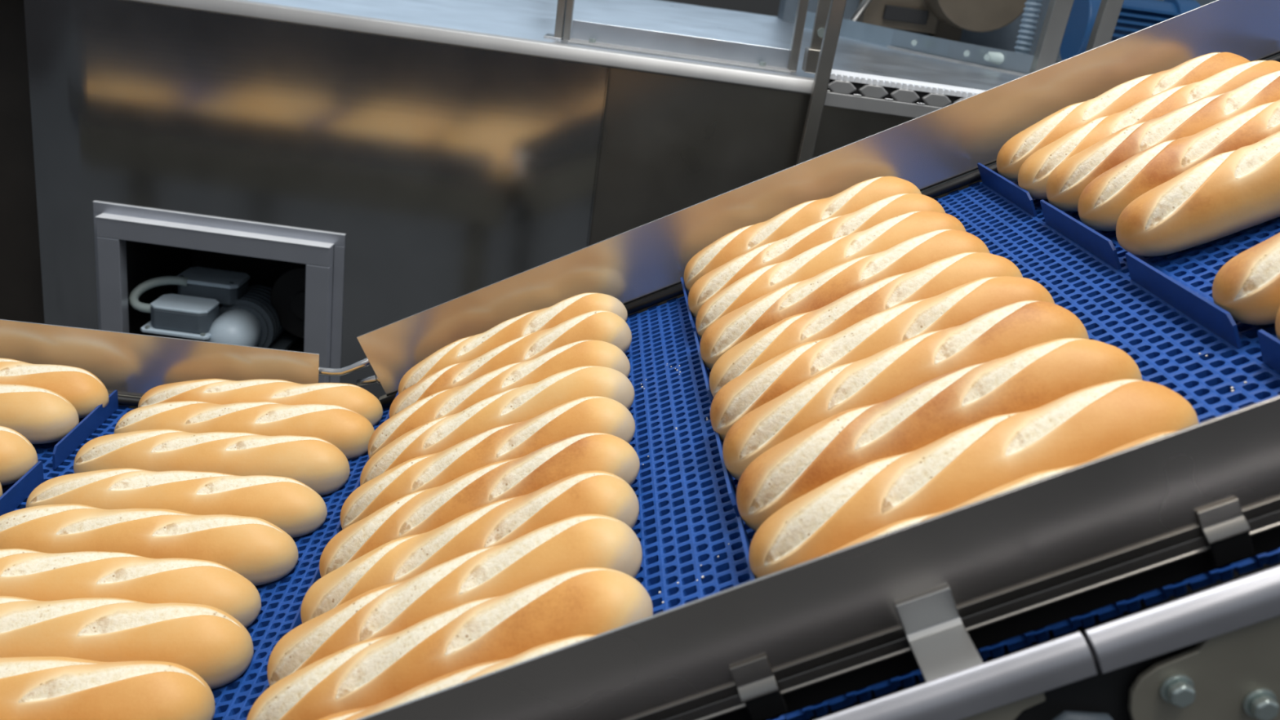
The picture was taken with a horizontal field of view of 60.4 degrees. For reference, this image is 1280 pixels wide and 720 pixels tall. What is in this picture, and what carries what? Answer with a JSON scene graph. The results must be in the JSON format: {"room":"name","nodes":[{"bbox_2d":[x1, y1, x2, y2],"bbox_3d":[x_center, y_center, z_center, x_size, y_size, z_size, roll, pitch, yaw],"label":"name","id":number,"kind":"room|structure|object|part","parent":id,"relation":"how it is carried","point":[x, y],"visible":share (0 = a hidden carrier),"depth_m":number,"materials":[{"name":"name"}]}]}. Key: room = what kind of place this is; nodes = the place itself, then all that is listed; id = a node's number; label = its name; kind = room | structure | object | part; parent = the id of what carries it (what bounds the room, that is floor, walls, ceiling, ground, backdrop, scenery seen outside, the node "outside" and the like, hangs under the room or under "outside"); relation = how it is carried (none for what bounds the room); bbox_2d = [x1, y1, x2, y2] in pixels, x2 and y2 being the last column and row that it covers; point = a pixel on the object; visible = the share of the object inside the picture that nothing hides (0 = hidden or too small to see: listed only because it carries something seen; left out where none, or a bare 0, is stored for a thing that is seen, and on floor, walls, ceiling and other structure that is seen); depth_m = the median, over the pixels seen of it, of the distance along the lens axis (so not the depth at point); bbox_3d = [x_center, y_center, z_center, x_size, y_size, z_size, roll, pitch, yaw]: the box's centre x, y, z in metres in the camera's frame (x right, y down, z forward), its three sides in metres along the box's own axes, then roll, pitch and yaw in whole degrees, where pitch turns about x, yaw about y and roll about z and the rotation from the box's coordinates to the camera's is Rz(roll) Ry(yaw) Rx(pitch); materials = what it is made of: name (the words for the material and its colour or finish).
{"room":"processing plant","nodes":[
{"label":"processing plant","id":0,"kind":"room"},
{"bbox_2d":[660,0,780,16],"bbox_3d":[-0.345,-3.190,5.737,16.000,5.000,0.100,6,21,-4],"label":"wall","id":1,"kind":"structure","parent":0,"point":[767,7],"depth_m":6.17,"materials":[{"name":"grey metal"}]},
{"bbox_3d":[-0.507,1.018,1.721,16.000,0.020,16.000,6,21,-4],"label":"floor","id":2,"kind":"structure","parent":0,"visible":0},
{"bbox_2d":[0,0,44,324],"bbox_3d":[-1.737,-0.196,2.441,1.155,1.405,0.440,7,21,-1],"label":"wall panel","id":3,"kind":"object","parent":2,"relation":"on","point":[21,296],"visible":0.02,"depth_m":2.14,"materials":[{"name":"black metal"}]},
{"bbox_2d":[23,0,914,399],"bbox_3d":[0.245,0.188,2.159,2.976,1.405,0.571,11,21,9],"label":"machine housing","id":4,"kind":"object","parent":2,"relation":"on","point":[446,173],"visible":0.08,"depth_m":1.93,"materials":[{"name":"metal"}]},
{"bbox_3d":[-1.090,0.019,2.112,0.122,1.405,0.010,13,21,12],"label":"corner panel","id":5,"kind":"part","parent":4,"relation":"part of","materials":[{"name":"metal"}]},
{"bbox_2d":[93,200,345,382],"bbox_3d":[-0.785,-0.161,2.186,0.454,0.326,0.399,6,21,-4],"label":"service opening","id":6,"kind":"object","parent":4,"relation":"attached to","point":[134,246],"visible":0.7,"depth_m":2.00,"materials":[{"name":"black"}]},
{"bbox_2d":[128,264,306,350],"bbox_3d":[-0.773,-0.100,2.144,0.387,0.182,0.242,6,21,-4],"label":"motor","id":7,"kind":"object","parent":6,"relation":"in","point":[261,316],"visible":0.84,"depth_m":2.11,"materials":[{"name":"grey metal"}]},
{"bbox_3d":[-0.854,-0.105,2.064,0.110,0.006,0.084,6,21,-4],"label":"box lid","id":8,"kind":"part","parent":7,"relation":"part of","materials":[{"name":"grey metal"}]},
{"bbox_3d":[-0.830,-0.160,2.139,0.124,0.009,0.093,6,21,-4],"label":"box lid","id":9,"kind":"part","parent":7,"relation":"part of","materials":[{"name":"grey metal"}]},
{"bbox_3d":[-0.587,0.089,2.112,0.894,1.405,0.054,6,21,-4],"label":"panel","id":10,"kind":"part","parent":4,"relation":"part of","materials":[{"name":"metal"}]},
{"bbox_2d":[120,0,1062,118],"bbox_3d":[-0.019,-0.888,2.893,4.600,0.040,2.220,7,21,-1],"label":"platform","id":11,"kind":"object","parent":4,"relation":"on","point":[514,27],"visible":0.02,"depth_m":2.08,"materials":[{"name":"metal"}]},
{"bbox_2d":[543,0,574,39],"bbox_3d":[-0.094,-0.991,1.847,0.047,0.876,0.062,6,21,-4],"label":"post","id":12,"kind":"object","parent":11,"relation":"on","point":[565,8],"visible":0.97,"depth_m":1.98,"materials":[{"name":"metal"}]},
{"bbox_3d":[-0.156,-0.588,2.000,0.032,0.004,0.060,7,21,-1],"label":"plate","id":13,"kind":"part","parent":12,"relation":"part of","materials":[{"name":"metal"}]},
{"bbox_3d":[-0.018,-0.901,2.899,4.600,0.012,2.200,7,21,-1],"label":"deck plate","id":14,"kind":"part","parent":11,"relation":"part of","materials":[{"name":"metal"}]},
{"bbox_2d":[567,19,791,73],"bbox_3d":[0.073,-0.563,1.974,0.400,0.036,0.066,7,21,-1],"label":"board","id":15,"kind":"object","parent":11,"relation":"on","point":[583,33],"visible":1,"depth_m":2.00,"materials":[{"name":"metal"}]},
{"bbox_2d":[786,0,808,71],"bbox_3d":[0.334,-0.935,1.856,0.018,0.876,0.031,6,21,-4],"label":"post","id":16,"kind":"object","parent":11,"relation":"on","point":[802,5],"visible":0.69,"depth_m":1.98,"materials":[{"name":"metal"}]},
{"bbox_2d":[801,0,831,73],"bbox_3d":[0.356,-0.880,1.777,0.038,0.816,0.045,7,21,-1],"label":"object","id":17,"kind":"object","parent":11,"relation":"on","point":[811,54],"visible":0.57,"depth_m":1.89,"materials":[{"name":"metal"}]},
{"bbox_2d":[795,0,846,164],"bbox_3d":[0.354,-0.761,1.722,0.056,1.100,0.022,7,21,-1],"label":"post","id":18,"kind":"object","parent":11,"relation":"attached to","point":[837,7],"visible":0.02,"depth_m":1.82,"materials":[{"name":"metal"}]},
{"bbox_2d":[826,69,985,107],"bbox_3d":[1.075,-0.389,1.929,1.542,0.032,0.118,7,21,-1],"label":"grip tread","id":19,"kind":"object","parent":11,"relation":"on","point":[857,84],"visible":0.32,"depth_m":1.86,"materials":[{"name":"silver metal"}]},
{"bbox_2d":[804,11,1062,75],"bbox_3d":[0.735,-0.882,3.038,0.111,0.050,1.148,-5,24,-30],"label":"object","id":20,"kind":"object","parent":11,"relation":"on","point":[1014,63],"visible":0.78,"depth_m":2.93,"materials":[{"name":"metal"}]},
{"bbox_2d":[986,51,1004,64],"bbox_3d":[0.942,-0.752,2.774,0.140,0.044,0.052,1,22,-17],"label":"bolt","id":21,"kind":"object","parent":11,"relation":"on","point":[997,58],"visible":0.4,"depth_m":2.75,"materials":[{"name":"grey metal"}]},
{"bbox_2d":[1013,0,1042,54],"bbox_3d":[0.978,-0.951,2.724,0.071,0.403,0.045,6,21,-4],"label":"hose","id":22,"kind":"object","parent":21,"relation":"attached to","point":[1031,10],"visible":0.85,"depth_m":2.75,"materials":[{"name":"grey plastic"}]},
{"bbox_2d":[777,0,1216,59],"bbox_3d":[1.589,-1.351,3.557,2.128,0.776,0.589,6,21,-4],"label":"machine","id":23,"kind":"object","parent":11,"relation":"on","point":[993,24],"visible":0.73,"depth_m":3.54,"materials":[{"name":"grey metal"}]},
{"bbox_3d":[0.923,-1.328,3.535,0.340,0.576,0.140,7,21,-1],"label":"casing","id":24,"kind":"part","parent":23,"relation":"part of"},
{"bbox_2d":[1029,0,1074,73],"bbox_3d":[1.055,-1.174,2.467,0.086,1.076,0.040,7,21,-1],"label":"square column","id":25,"kind":"structure","parent":11,"relation":"on","point":[1058,12],"depth_m":2.60,"materials":[{"name":"metal"}]},
{"bbox_2d":[1085,0,1124,51],"bbox_3d":[1.174,-1.158,2.470,0.092,1.076,0.040,7,21,-1],"label":"square column","id":26,"kind":"structure","parent":11,"relation":"on","point":[1108,11],"depth_m":2.59,"materials":[{"name":"metal"}]},
{"bbox_2d":[1059,0,1200,60],"bbox_3d":[1.351,-0.887,3.019,0.330,0.233,0.227,6,21,-4],"label":"motor","id":27,"kind":"object","parent":11,"relation":"on","point":[1135,15],"visible":0.22,"depth_m":2.94,"materials":[{"name":"blue metal"}]},
{"bbox_3d":[0.801,0.265,2.160,1.904,1.405,0.005,7,21,-1],"label":"panel","id":28,"kind":"part","parent":4,"relation":"part of","materials":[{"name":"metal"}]},
{"bbox_2d":[108,53,1279,719],"bbox_3d":[-0.271,0.341,1.029,2.614,1.783,0.854,6,21,-4],"label":"rail","id":29,"kind":"object","parent":2,"relation":"on","point":[1211,651],"depth_m":0.55,"materials":[{"name":"silver metal"}]},
{"bbox_2d":[0,319,319,406],"bbox_3d":[-1.100,-0.041,1.288,1.426,0.091,0.014,6,21,-4],"label":"guard","id":30,"kind":"object","parent":29,"relation":"attached to","point":[130,364],"visible":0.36,"depth_m":1.33,"materials":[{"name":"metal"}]},
{"bbox_2d":[319,357,381,386],"bbox_3d":[-0.416,0.000,1.349,0.220,0.057,0.018,6,21,-4],"label":"support rod","id":31,"kind":"object","parent":29,"relation":"attached to","point":[371,380],"visible":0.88,"depth_m":1.35,"materials":[{"name":"metal"}]},
{"bbox_2d":[0,162,1279,719],"bbox_3d":[-0.369,-0.103,0.878,2.624,0.703,0.766,6,21,-4],"label":"conveyor belt","id":32,"kind":"object","parent":29,"relation":"attached to","point":[1161,311],"visible":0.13,"depth_m":0.89,"materials":[{"name":"blue plastic"}]},
{"bbox_2d":[0,482,2,497],"bbox_3d":[-0.763,0.113,1.052,0.283,0.060,0.072,6,21,-4],"label":"baguette","id":33,"kind":"object","parent":32,"relation":"on","point":[1,488],"visible":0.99,"depth_m":1.07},
{"bbox_2d":[0,426,38,485],"bbox_3d":[-0.763,0.087,1.117,0.282,0.063,0.072,6,21,-5],"label":"baguette","id":34,"kind":"object","parent":32,"relation":"on","point":[18,455],"visible":0.98,"depth_m":1.12,"materials":[{"name":"beige food"}]},
{"bbox_2d":[0,383,79,444],"bbox_3d":[-0.771,0.049,1.213,0.288,0.064,0.074,6,21,-4],"label":"baguette","id":35,"kind":"object","parent":32,"relation":"on","point":[42,415],"visible":0.93,"depth_m":1.20,"materials":[{"name":"beige food"}]},
{"bbox_2d":[0,358,108,418],"bbox_3d":[-0.768,0.027,1.278,0.287,0.060,0.072,6,21,-5],"label":"baguette","id":36,"kind":"object","parent":32,"relation":"on","point":[80,387],"visible":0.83,"depth_m":1.27,"materials":[{"name":"beige food"}]},
{"bbox_2d":[0,656,215,719],"bbox_3d":[-0.455,0.247,0.794,0.282,0.071,0.072,6,21,-5],"label":"baguette","id":37,"kind":"object","parent":32,"relation":"on","point":[35,687],"visible":1,"depth_m":0.78,"materials":[{"name":"beige food"}]},
{"bbox_2d":[0,595,253,689],"bbox_3d":[-0.451,0.221,0.863,0.286,0.072,0.074,5,21,-7],"label":"baguette","id":38,"kind":"object","parent":32,"relation":"on","point":[206,640],"visible":0.84,"depth_m":0.85,"materials":[{"name":"beige food"}]},
{"bbox_2d":[0,548,261,627],"bbox_3d":[-0.468,0.196,0.930,0.287,0.067,0.071,6,21,-5],"label":"baguette","id":39,"kind":"object","parent":32,"relation":"on","point":[28,574],"visible":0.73,"depth_m":0.91,"materials":[{"name":"beige food"}]},
{"bbox_2d":[0,503,298,586],"bbox_3d":[-0.457,0.169,1.005,0.284,0.068,0.073,7,21,-4],"label":"baguette","id":40,"kind":"object","parent":32,"relation":"on","point":[255,548],"visible":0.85,"depth_m":0.98,"materials":[{"name":"beige food"}]},
{"bbox_2d":[26,467,327,537],"bbox_3d":[-0.453,0.141,1.081,0.286,0.068,0.072,7,21,-3],"label":"baguette","id":41,"kind":"object","parent":32,"relation":"on","point":[288,504],"visible":0.75,"depth_m":1.06,"materials":[{"name":"beige food"}]},
{"bbox_2d":[73,429,350,496],"bbox_3d":[-0.450,0.109,1.159,0.283,0.074,0.072,7,21,-4],"label":"baguette","id":42,"kind":"object","parent":32,"relation":"on","point":[314,462],"visible":0.77,"depth_m":1.14,"materials":[{"name":"beige food"}]},
{"bbox_2d":[114,400,374,459],"bbox_3d":[-0.443,0.079,1.238,0.287,0.076,0.073,7,21,-2],"label":"baguette","id":43,"kind":"object","parent":32,"relation":"on","point":[347,429],"visible":0.68,"depth_m":1.22,"materials":[{"name":"beige food"}]},
{"bbox_2d":[137,378,382,426],"bbox_3d":[-0.450,0.054,1.305,0.285,0.072,0.072,6,21,-5],"label":"baguette","id":44,"kind":"object","parent":32,"relation":"on","point":[356,398],"visible":0.59,"depth_m":1.29,"materials":[{"name":"beige food"}]},
{"bbox_2d":[246,567,653,719],"bbox_3d":[-0.126,0.203,0.716,0.256,0.162,0.072,7,21,-3],"label":"baguette","id":45,"kind":"object","parent":32,"relation":"on","point":[595,601],"visible":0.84,"depth_m":0.69,"materials":[{"name":"beige food"}]},
{"bbox_2d":[266,514,642,686],"bbox_3d":[-0.133,0.179,0.782,0.256,0.163,0.073,6,21,-5],"label":"baguette","id":46,"kind":"object","parent":32,"relation":"on","point":[581,540],"visible":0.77,"depth_m":0.76,"materials":[{"name":"beige food"}]},
{"bbox_2d":[318,634,595,719],"bbox_3d":[-0.125,0.228,0.647,0.253,0.162,0.070,7,21,-3],"label":"baguette","id":47,"kind":"object","parent":32,"relation":"on","point":[460,676],"visible":0.25,"depth_m":0.64,"materials":[{"name":"beige food"}]},
{"bbox_2d":[300,471,639,623],"bbox_3d":[-0.133,0.153,0.849,0.252,0.160,0.070,6,21,-6],"label":"baguette","id":48,"kind":"object","parent":32,"relation":"on","point":[501,522],"visible":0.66,"depth_m":0.83,"materials":[{"name":"beige food"}]},
{"bbox_2d":[319,431,639,577],"bbox_3d":[-0.135,0.128,0.916,0.256,0.161,0.073,6,21,-6],"label":"baguette","id":49,"kind":"object","parent":32,"relation":"on","point":[423,511],"visible":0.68,"depth_m":0.89,"materials":[{"name":"beige food"}]},
{"bbox_2d":[340,395,635,529],"bbox_3d":[-0.138,0.100,0.985,0.255,0.161,0.074,7,21,-3],"label":"baguette","id":50,"kind":"object","parent":32,"relation":"on","point":[588,414],"visible":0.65,"depth_m":0.96,"materials":[{"name":"beige food"}]},
{"bbox_2d":[360,365,634,485],"bbox_3d":[-0.138,0.072,1.054,0.252,0.159,0.072,6,21,-6],"label":"baguette","id":51,"kind":"object","parent":32,"relation":"on","point":[525,402],"visible":0.59,"depth_m":1.03,"materials":[{"name":"beige food"}]},
{"bbox_2d":[368,339,630,457],"bbox_3d":[-0.145,0.048,1.122,0.256,0.163,0.073,6,21,-5],"label":"baguette","id":52,"kind":"object","parent":32,"relation":"on","point":[446,402],"visible":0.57,"depth_m":1.10,"materials":[{"name":"beige food"}]},
{"bbox_2d":[389,310,631,417],"bbox_3d":[-0.142,0.016,1.200,0.255,0.164,0.070,6,21,-6],"label":"baguette","id":53,"kind":"object","parent":32,"relation":"on","point":[605,326],"visible":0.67,"depth_m":1.18,"materials":[{"name":"beige food"}]},
{"bbox_2d":[398,293,627,394],"bbox_3d":[-0.148,-0.010,1.276,0.255,0.160,0.073,6,21,-5],"label":"baguette","id":54,"kind":"object","parent":32,"relation":"on","point":[467,348],"visible":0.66,"depth_m":1.25,"materials":[{"name":"beige food"}]},
{"bbox_2d":[684,176,921,291],"bbox_3d":[0.183,-0.137,1.240,0.252,0.161,0.072,7,21,-3],"label":"baguette","id":55,"kind":"object","parent":32,"relation":"on","point":[737,242],"visible":0.52,"depth_m":1.22,"materials":[{"name":"beige food"}]},
{"bbox_2d":[688,193,945,318],"bbox_3d":[0.186,-0.108,1.169,0.256,0.162,0.071,6,21,-4],"label":"baguette","id":56,"kind":"object","parent":32,"relation":"on","point":[713,282],"visible":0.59,"depth_m":1.15,"materials":[{"name":"beige food"}]},
{"bbox_2d":[695,210,966,338],"bbox_3d":[0.189,-0.081,1.099,0.252,0.158,0.073,6,21,-5],"label":"baguette","id":57,"kind":"object","parent":32,"relation":"on","point":[891,232],"visible":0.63,"depth_m":1.08,"materials":[{"name":"beige food"}]},
{"bbox_2d":[699,229,990,369],"bbox_3d":[0.190,-0.054,1.029,0.253,0.161,0.073,7,21,-3],"label":"baguette","id":58,"kind":"object","parent":32,"relation":"on","point":[814,293],"visible":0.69,"depth_m":1.00,"materials":[{"name":"beige food"}]},
{"bbox_2d":[709,252,1022,397],"bbox_3d":[0.194,-0.026,0.954,0.253,0.159,0.071,6,21,-5],"label":"baguette","id":59,"kind":"object","parent":32,"relation":"on","point":[935,278],"visible":0.56,"depth_m":0.93,"materials":[{"name":"beige food"}]},
{"bbox_2d":[710,275,1054,441],"bbox_3d":[0.193,0.000,0.886,0.258,0.163,0.070,6,21,-5],"label":"baguette","id":60,"kind":"object","parent":32,"relation":"on","point":[958,305],"visible":0.53,"depth_m":0.86,"materials":[{"name":"beige food"}]},
{"bbox_2d":[722,300,1088,480],"bbox_3d":[0.195,0.025,0.816,0.252,0.162,0.071,6,21,-6],"label":"baguette","id":61,"kind":"object","parent":32,"relation":"on","point":[1005,331],"visible":0.66,"depth_m":0.79,"materials":[{"name":"beige food"}]},
{"bbox_2d":[736,337,1142,531],"bbox_3d":[0.199,0.052,0.749,0.252,0.160,0.071,6,21,-5],"label":"baguette","id":62,"kind":"object","parent":32,"relation":"on","point":[1033,377],"visible":0.7,"depth_m":0.72,"materials":[{"name":"beige food"}]},
{"bbox_2d":[640,352,1247,603],"bbox_3d":[0.196,0.018,0.917,0.364,0.201,0.420,6,21,-4],"label":"crumbs","id":63,"kind":"object","parent":32,"relation":"on","point":[1199,353],"visible":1,"depth_m":0.76,"materials":[{"name":"white"}]},
{"bbox_2d":[748,378,1198,578],"bbox_3d":[0.203,0.078,0.681,0.254,0.158,0.071,6,21,-6],"label":"baguette","id":64,"kind":"object","parent":32,"relation":"on","point":[1082,425],"visible":0.73,"depth_m":0.66,"materials":[{"name":"beige food"}]},
{"bbox_2d":[817,430,1178,557],"bbox_3d":[0.206,0.106,0.613,0.253,0.159,0.071,6,21,-5],"label":"baguette","id":65,"kind":"object","parent":32,"relation":"on","point":[1031,477],"visible":0.09,"depth_m":0.61,"materials":[{"name":"beige food"}]},
{"bbox_2d":[996,52,1250,182],"bbox_3d":[0.525,-0.262,1.191,0.255,0.162,0.073,6,21,-5],"label":"baguette","id":66,"kind":"object","parent":32,"relation":"on","point":[1013,153],"visible":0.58,"depth_m":1.17,"materials":[{"name":"beige food"}]},
{"bbox_2d":[1017,60,1279,199],"bbox_3d":[0.526,-0.234,1.120,0.258,0.164,0.072,6,21,-5],"label":"baguette","id":67,"kind":"object","parent":32,"relation":"on","point":[1033,174],"visible":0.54,"depth_m":1.10,"materials":[{"name":"beige food"}]},
{"bbox_2d":[1045,70,1279,211],"bbox_3d":[0.529,-0.208,1.051,0.252,0.160,0.072,6,21,-5],"label":"baguette","id":68,"kind":"object","parent":32,"relation":"on","point":[1067,181],"visible":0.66,"depth_m":1.03,"materials":[{"name":"beige food"}]},
{"bbox_2d":[1077,99,1279,231],"bbox_3d":[0.534,-0.183,0.983,0.254,0.162,0.070,7,21,-3],"label":"baguette","id":69,"kind":"object","parent":32,"relation":"on","point":[1101,202],"visible":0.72,"depth_m":0.97,"materials":[{"name":"beige food"}]},
{"bbox_2d":[1115,130,1279,256],"bbox_3d":[0.534,-0.154,0.909,0.252,0.162,0.070,6,21,-6],"label":"baguette","id":70,"kind":"object","parent":32,"relation":"on","point":[1224,194],"visible":1,"depth_m":0.89,"materials":[{"name":"beige food"}]},
{"bbox_2d":[1212,232,1279,324],"bbox_3d":[0.540,-0.093,0.756,0.257,0.163,0.072,6,21,-6],"label":"baguette","id":71,"kind":"object","parent":32,"relation":"on","point":[1246,286],"visible":0.99,"depth_m":0.75,"materials":[{"name":"beige food"}]},
{"bbox_2d":[1275,306,1279,339],"bbox_3d":[0.541,-0.066,0.686,0.253,0.160,0.071,7,21,-4],"label":"baguette","id":72,"kind":"object","parent":32,"relation":"on","point":[1277,317],"visible":1,"depth_m":0.71,"materials":[{"name":"brown food"}]},
{"bbox_3d":[-0.282,-0.208,1.268,2.508,0.789,0.012,6,21,-4],"label":"rail","id":73,"kind":"part","parent":29,"relation":"part of","materials":[{"name":"grey metal"}]},
{"bbox_3d":[0.319,0.063,0.526,1.284,0.761,0.048,6,21,-4],"label":"side guard","id":74,"kind":"part","parent":29,"relation":"part of","materials":[{"name":"black metal"}]},
{"bbox_2d":[356,0,1279,408],"bbox_3d":[0.449,-0.269,1.258,1.520,0.918,0.026,6,21,-4],"label":"guard","id":75,"kind":"object","parent":29,"relation":"attached to","point":[945,144],"visible":0.64,"depth_m":1.27,"materials":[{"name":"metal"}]},
{"bbox_3d":[0.326,0.076,0.550,1.247,0.693,0.006,6,21,-4],"label":"support rail","id":76,"kind":"part","parent":29,"relation":"part of","materials":[{"name":"metal"}]},
{"bbox_3d":[-0.009,0.384,0.610,0.589,0.531,0.004,6,21,-4],"label":"plate","id":77,"kind":"part","parent":29,"relation":"part of","materials":[{"name":"grey metal"}]},
{"bbox_3d":[-0.273,-0.033,0.908,2.511,0.710,0.770,6,21,-4],"label":"bed plate","id":78,"kind":"part","parent":29,"relation":"part of","materials":[{"name":"black"}]},
{"bbox_3d":[0.404,0.232,0.572,1.369,0.947,0.004,6,21,-4],"label":"plate","id":79,"kind":"part","parent":29,"relation":"part of","materials":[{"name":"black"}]},
{"bbox_2d":[1160,674,1194,702],"bbox_3d":[0.257,0.158,0.527,0.016,0.016,0.002,6,21,-4],"label":"bolt","id":80,"kind":"object","parent":29,"relation":"in","point":[1174,688],"depth_m":0.52,"materials":[{"name":"silver metal"}]},
{"bbox_3d":[0.673,0.136,0.536,0.861,0.673,0.004,6,21,-4],"label":"plate","id":81,"kind":"part","parent":29,"relation":"part of","materials":[{"name":"grey metal"}]},
{"bbox_2d":[1242,688,1276,717],"bbox_3d":[0.299,0.166,0.531,0.016,0.016,0.002,6,21,-4],"label":"bolt","id":82,"kind":"object","parent":29,"relation":"in","point":[1256,702],"depth_m":0.53,"materials":[{"name":"silver metal"}]}
]}

